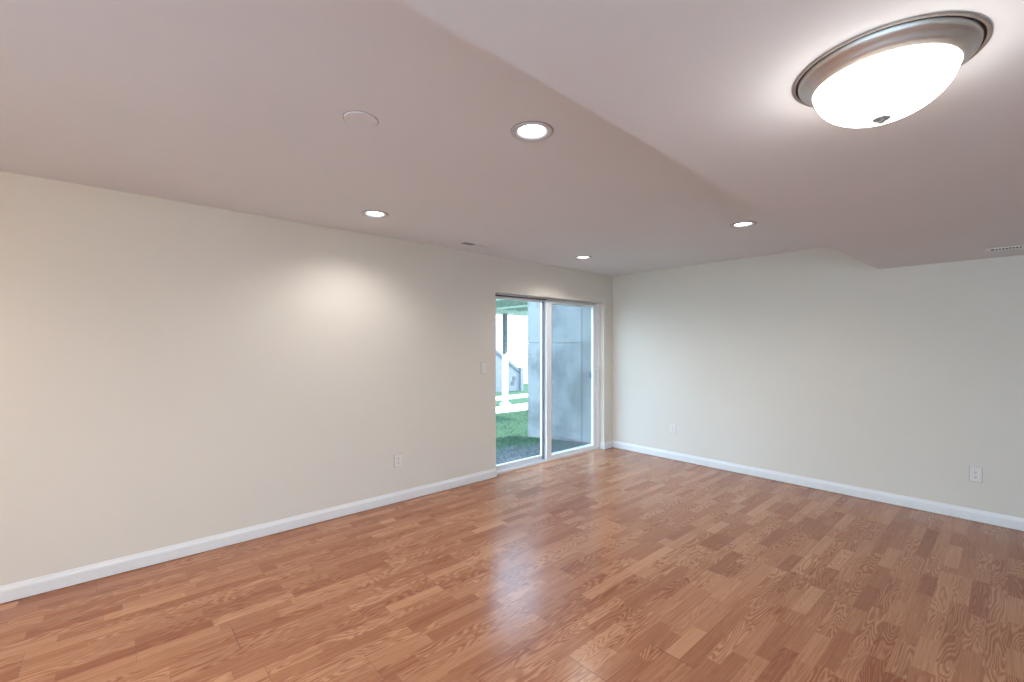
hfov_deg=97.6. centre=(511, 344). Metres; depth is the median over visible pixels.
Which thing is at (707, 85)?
ceiling
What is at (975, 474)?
wall outlet
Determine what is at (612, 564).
floor
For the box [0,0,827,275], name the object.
ceiling
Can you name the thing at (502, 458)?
ground
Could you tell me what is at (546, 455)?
door
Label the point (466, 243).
ceiling vent
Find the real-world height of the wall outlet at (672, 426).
0.120 m
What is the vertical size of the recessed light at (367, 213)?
0.128 m
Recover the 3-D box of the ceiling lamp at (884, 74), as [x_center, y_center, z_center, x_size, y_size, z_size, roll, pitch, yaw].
[0.927,-0.626,1.124,0.381,0.142,0.381,0,0,-42]
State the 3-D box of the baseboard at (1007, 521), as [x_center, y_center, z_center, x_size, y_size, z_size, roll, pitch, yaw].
[3.664,1.405,3.881,0.013,0.093,6.703,0,0,-42]
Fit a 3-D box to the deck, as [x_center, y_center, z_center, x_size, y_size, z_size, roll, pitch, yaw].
[-0.495,0.336,10.756,5.700,3.145,3.496,0,0,-42]
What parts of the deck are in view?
post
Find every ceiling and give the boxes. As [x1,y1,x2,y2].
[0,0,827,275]
[397,0,1023,268]
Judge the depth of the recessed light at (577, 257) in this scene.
5.06 m
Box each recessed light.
[361,210,388,217]
[511,121,552,141]
[574,256,591,259]
[730,221,756,227]
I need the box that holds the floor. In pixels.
[0,447,1023,681]
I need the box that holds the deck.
[496,299,527,405]
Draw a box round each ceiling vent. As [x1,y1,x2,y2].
[456,241,492,248]
[986,245,1023,251]
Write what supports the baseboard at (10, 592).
attached to the wall at (172, 372)
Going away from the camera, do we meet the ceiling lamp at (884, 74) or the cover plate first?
the ceiling lamp at (884, 74)
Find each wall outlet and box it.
[394,453,401,467]
[670,423,675,433]
[969,466,981,482]
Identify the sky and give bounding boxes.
[496,314,527,383]
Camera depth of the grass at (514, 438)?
8.11 m
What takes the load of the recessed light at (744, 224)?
in the ceiling at (234, 105)
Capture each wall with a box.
[0,171,612,599]
[528,302,590,443]
[613,246,1023,530]
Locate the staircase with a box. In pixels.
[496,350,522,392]
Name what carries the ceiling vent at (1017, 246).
in the ceiling at (707, 85)
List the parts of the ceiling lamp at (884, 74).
lamp shade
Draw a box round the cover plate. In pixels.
[343,111,378,127]
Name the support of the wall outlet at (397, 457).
attached to the wall at (172, 372)
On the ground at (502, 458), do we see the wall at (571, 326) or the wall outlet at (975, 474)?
the wall at (571, 326)
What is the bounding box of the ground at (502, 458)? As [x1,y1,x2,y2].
[496,384,588,464]
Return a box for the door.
[495,293,599,473]
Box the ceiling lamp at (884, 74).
[792,11,992,127]
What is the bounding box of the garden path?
[496,403,527,413]
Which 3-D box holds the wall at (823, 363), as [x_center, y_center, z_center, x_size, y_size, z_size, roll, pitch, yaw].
[3.829,0.258,3.895,0.250,3.000,6.903,0,0,-42]
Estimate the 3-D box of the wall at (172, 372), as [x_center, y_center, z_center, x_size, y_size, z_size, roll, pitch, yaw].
[-1.464,0.258,3.944,8.075,3.000,0.227,0,0,-42]
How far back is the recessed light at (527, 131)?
2.06 m
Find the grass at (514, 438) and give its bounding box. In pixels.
[496,410,568,456]
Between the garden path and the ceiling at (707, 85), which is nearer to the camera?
the ceiling at (707, 85)
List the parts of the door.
fixed panel, sliding panel, screen panel, pull handle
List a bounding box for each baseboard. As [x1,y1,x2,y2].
[0,440,612,603]
[613,441,1023,530]

